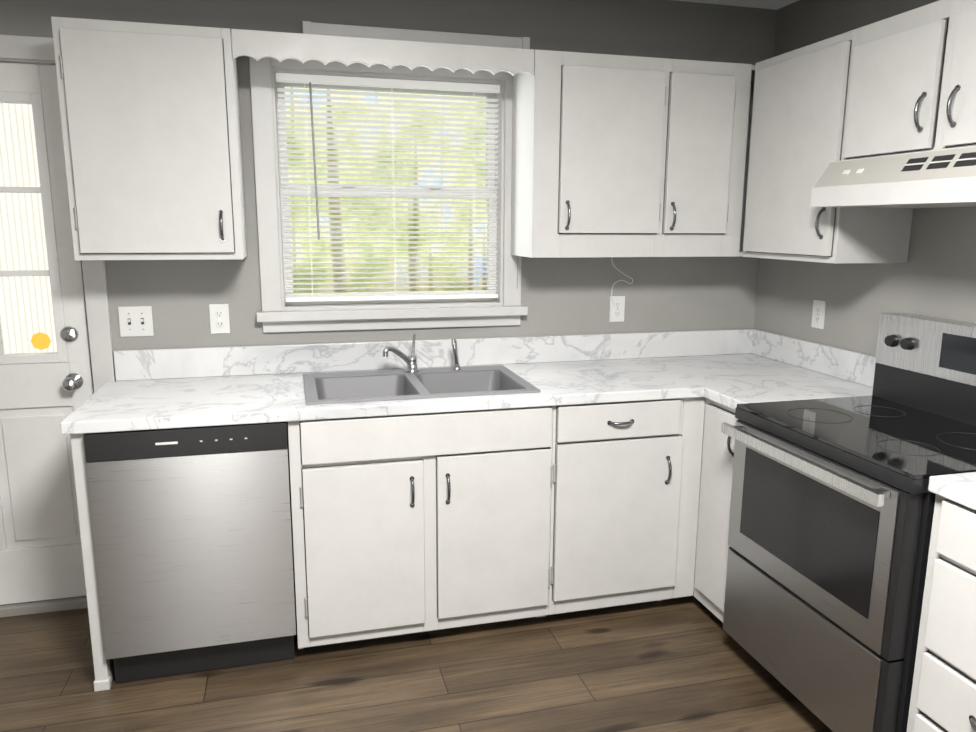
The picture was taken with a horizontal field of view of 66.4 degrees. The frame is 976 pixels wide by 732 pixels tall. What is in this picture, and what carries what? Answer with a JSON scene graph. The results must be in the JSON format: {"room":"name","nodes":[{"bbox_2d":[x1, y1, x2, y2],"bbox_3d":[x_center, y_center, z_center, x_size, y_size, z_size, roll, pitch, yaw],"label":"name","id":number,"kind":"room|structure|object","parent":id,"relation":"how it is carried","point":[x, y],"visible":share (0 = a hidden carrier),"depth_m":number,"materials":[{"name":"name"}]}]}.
{"room":"kitchen","nodes":[
{"label":"kitchen","id":0,"kind":"room"},
{"bbox_2d":[0,0,776,582],"bbox_3d":[-0.837,-0.286,3.025,4.600,2.440,0.150,-3,11,-15],"label":"wall","id":1,"kind":"structure","parent":0,"point":[564,296],"depth_m":3.04,"materials":[{"name":"grey paint"}]},
{"bbox_2d":[0,35,115,617],"bbox_3d":[-1.911,-0.083,2.743,0.985,2.135,0.210,-3,11,-15],"label":"door","id":2,"kind":"structure","parent":1,"relation":"attached to","point":[44,395],"depth_m":2.81,"materials":[{"name":"white paint"}]},
{"bbox_2d":[118,306,153,336],"bbox_3d":[-1.334,-0.168,2.826,0.116,0.114,0.015,-3,11,-15],"label":"switch plate","id":3,"kind":"object","parent":1,"relation":"attached to","point":[135,320],"visible":1,"depth_m":2.83,"materials":[{"name":"white plastic"}]},
{"bbox_2d":[51,16,246,260],"bbox_3d":[-1.142,-0.755,2.586,0.532,0.756,0.349,-3,11,-15],"label":"upper cabinet","id":4,"kind":"object","parent":1,"relation":"attached to","point":[150,122],"visible":1,"depth_m":2.45,"materials":[{"name":"white paint"}]},
{"bbox_2d":[209,304,229,333],"bbox_3d":[-1.046,-0.184,2.905,0.070,0.114,0.007,-3,11,-15],"label":"electrical outlet","id":5,"kind":"object","parent":1,"relation":"attached to","point":[219,318],"visible":1,"depth_m":2.90,"materials":[{"name":"white plastic"}]},
{"bbox_2d":[231,29,533,76],"bbox_3d":[-0.378,-1.118,2.748,1.054,0.094,0.302,-3,11,-15],"label":"valance board","id":6,"kind":"object","parent":1,"relation":"attached to","point":[256,45],"visible":1,"depth_m":2.60,"materials":[{"name":"white paint"}]},
{"bbox_2d":[249,57,527,332],"bbox_3d":[-0.387,-0.693,3.039,1.103,1.074,0.205,-3,11,-15],"label":"window","id":7,"kind":"structure","parent":1,"relation":"attached to","point":[278,313],"depth_m":3.01,"materials":[{"name":"white paint"}]},
{"bbox_2d":[276,73,517,301],"bbox_3d":[-0.340,-0.699,3.007,0.954,0.865,0.068,-3,11,-15],"label":"window blinds","id":8,"kind":"object","parent":1,"relation":"attached to","point":[375,82],"visible":0.88,"depth_m":3.00,"materials":[{"name":"white plastic"}]},
{"bbox_2d":[302,21,529,48],"bbox_3d":[-0.264,-1.260,2.894,0.885,0.080,0.032,-3,11,-15],"label":"header rail","id":9,"kind":"object","parent":1,"relation":"attached to","point":[308,27],"visible":0.52,"depth_m":2.88,"materials":[{"name":"white paint"}]},
{"bbox_2d":[113,329,875,387],"bbox_3d":[0.033,0.020,2.765,2.768,0.116,0.894,-2,11,-15],"label":"backsplash","id":10,"kind":"structure","parent":1,"relation":"attached to","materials":[{"name":"stone"}]},
{"bbox_2d":[609,296,624,321],"bbox_3d":[0.577,-0.255,3.329,0.070,0.114,0.007,-3,11,-15],"label":"electrical outlet","id":11,"kind":"object","parent":1,"relation":"attached to","point":[617,309],"visible":1,"depth_m":3.33,"materials":[{"name":"white plastic"}]},
{"bbox_2d":[611,257,632,303],"bbox_3d":[0.591,-0.381,3.288,0.099,0.217,0.027,-3,11,-15],"label":"electrical cord","id":12,"kind":"object","parent":1,"relation":"attached to","point":[619,280],"visible":0.94,"depth_m":3.29,"materials":[{"name":"white plastic"}]},
{"bbox_2d":[511,49,754,257],"bbox_3d":[0.722,-0.836,3.073,1.209,0.756,0.349,-3,11,-15],"label":"upper cabinet","id":13,"kind":"object","parent":1,"relation":"attached to","point":[623,156],"visible":0.92,"depth_m":2.90,"materials":[{"name":"white paint"}]},
{"bbox_2d":[0,583,832,731],"bbox_3d":[-0.211,1.392,0.908,4.600,0.060,5.100,-3,11,-15],"label":"floor","id":14,"kind":"structure","parent":0,"point":[686,664],"depth_m":2.48,"materials":[{"name":"brown wood"}]},
{"bbox_2d":[70,433,114,691],"bbox_3d":[-1.339,0.579,2.650,0.047,0.875,0.612,-3,11,-15],"label":"end panel","id":15,"kind":"object","parent":14,"relation":"on","point":[104,672],"visible":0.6,"depth_m":2.37,"materials":[{"name":"white paint"}]},
{"bbox_2d":[83,422,295,682],"bbox_3d":[-1.023,0.568,2.714,0.596,0.868,0.617,-3,11,-15],"label":"dishwasher","id":16,"kind":"object","parent":14,"relation":"on","point":[192,536],"visible":0.94,"depth_m":2.41,"materials":[{"name":"silver metal"}]},
{"bbox_2d":[288,406,552,648],"bbox_3d":[-0.284,0.537,2.904,0.922,0.875,0.654,-3,11,-15],"label":"base cabinet","id":17,"kind":"object","parent":14,"relation":"on","point":[412,523],"visible":0.85,"depth_m":2.61,"materials":[{"name":"white paint"}]},
{"bbox_2d":[541,398,683,616],"bbox_3d":[0.412,0.507,3.086,0.520,0.875,0.654,-3,11,-15],"label":"base cabinet","id":18,"kind":"object","parent":14,"relation":"on","point":[615,489],"visible":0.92,"depth_m":2.79,"materials":[{"name":"white paint"}]},
{"bbox_2d":[664,397,738,621],"bbox_3d":[1.031,0.503,3.126,0.696,0.875,0.893,-3,11,-15],"label":"base cabinet","id":19,"kind":"object","parent":14,"relation":"on","point":[703,546],"visible":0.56,"depth_m":2.83,"materials":[{"name":"white paint"}]},
{"bbox_2d":[60,329,875,434],"bbox_3d":[0.018,0.040,2.765,2.800,0.155,0.894,-3,11,-15],"label":"countertop","id":20,"kind":"structure","parent":19,"relation":"on","point":[149,389],"depth_m":2.90,"materials":[{"name":"stone"}]},
{"bbox_2d":[382,334,460,371],"bbox_3d":[-0.263,-0.050,2.989,0.331,0.147,0.109,-3,11,-15],"label":"faucet","id":21,"kind":"object","parent":20,"relation":"on","point":[411,362],"visible":0.98,"depth_m":3.00,"materials":[{"name":"silver metal"}]},
{"bbox_2d":[303,365,540,420],"bbox_3d":[-0.272,0.149,2.835,0.820,0.184,0.502,-3,11,-15],"label":"sink","id":22,"kind":"object","parent":20,"relation":"in","point":[357,386],"visible":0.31,"depth_m":2.93,"materials":[{"name":"silver metal"}]},
{"bbox_2d":[721,312,975,731],"bbox_3d":[1.211,0.489,2.299,0.712,1.212,0.756,-3,11,-15],"label":"range","id":23,"kind":"object","parent":14,"relation":"on","point":[832,504],"visible":0.9,"depth_m":2.19,"materials":[{"name":"silver metal"}]},
{"bbox_2d":[906,494,975,731],"bbox_3d":[1.475,0.803,1.557,0.654,0.875,0.882,-3,11,-15],"label":"base cabinet","id":24,"kind":"object","parent":14,"relation":"on","point":[943,695],"visible":0.9,"depth_m":1.78,"materials":[{"name":"white paint"}]},
{"bbox_2d":[928,472,975,509],"bbox_3d":[1.491,0.297,1.460,0.632,0.155,0.894,-3,11,-15],"label":"countertop","id":25,"kind":"structure","parent":24,"relation":"on","point":[959,488],"depth_m":1.76,"materials":[{"name":"stone"}]},
{"bbox_2d":[674,0,798,9],"bbox_3d":[-0.197,-1.074,0.440,4.600,0.080,5.100,-3,11,-15],"label":"ceiling","id":26,"kind":"structure","parent":0,"point":[772,4],"depth_m":3.17,"materials":[{"name":"grey paint"}]},
{"bbox_2d":[754,0,975,355],"bbox_3d":[1.966,0.084,1.166,0.150,2.440,4.950,-3,11,-15],"label":"wall","id":27,"kind":"structure","parent":0,"point":[934,275],"depth_m":2.85,"materials":[{"name":"grey paint"}]},
{"bbox_2d":[811,300,825,328],"bbox_3d":[1.369,-0.214,3.090,0.007,0.114,0.070,-3,11,-15],"label":"outlet","id":28,"kind":"object","parent":27,"relation":"attached to","point":[818,314],"visible":1,"depth_m":3.08,"materials":[{"name":"white plastic"}]},
{"bbox_2d":[742,29,912,263],"bbox_3d":[1.244,-0.778,2.781,0.349,0.756,0.549,-3,11,-15],"label":"upper cabinet","id":29,"kind":"object","parent":27,"relation":"attached to","point":[799,114],"visible":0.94,"depth_m":2.65,"materials":[{"name":"white paint"}]},
{"bbox_2d":[843,0,975,159],"bbox_3d":[1.414,-0.825,2.125,0.349,0.417,0.761,-3,11,-15],"label":"upper cabinet","id":30,"kind":"object","parent":27,"relation":"attached to","point":[912,89],"visible":0.96,"depth_m":2.19,"materials":[{"name":"white paint"}]},
{"bbox_2d":[810,145,975,207],"bbox_3d":[1.379,-0.542,2.163,0.421,0.148,0.773,-3,11,-15],"label":"range hood","id":31,"kind":"object","parent":30,"relation":"attached to","point":[942,178],"visible":1,"depth_m":2.15,"materials":[{"name":"white paint"}]},
{"label":"outside","id":32,"kind":"structure","parent":0,"visible":0},
{"bbox_2d":[0,86,486,353],"bbox_3d":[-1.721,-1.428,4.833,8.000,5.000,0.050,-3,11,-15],"label":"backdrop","id":33,"kind":"structure","parent":32,"point":[9,213],"depth_m":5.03,"materials":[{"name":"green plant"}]}
]}

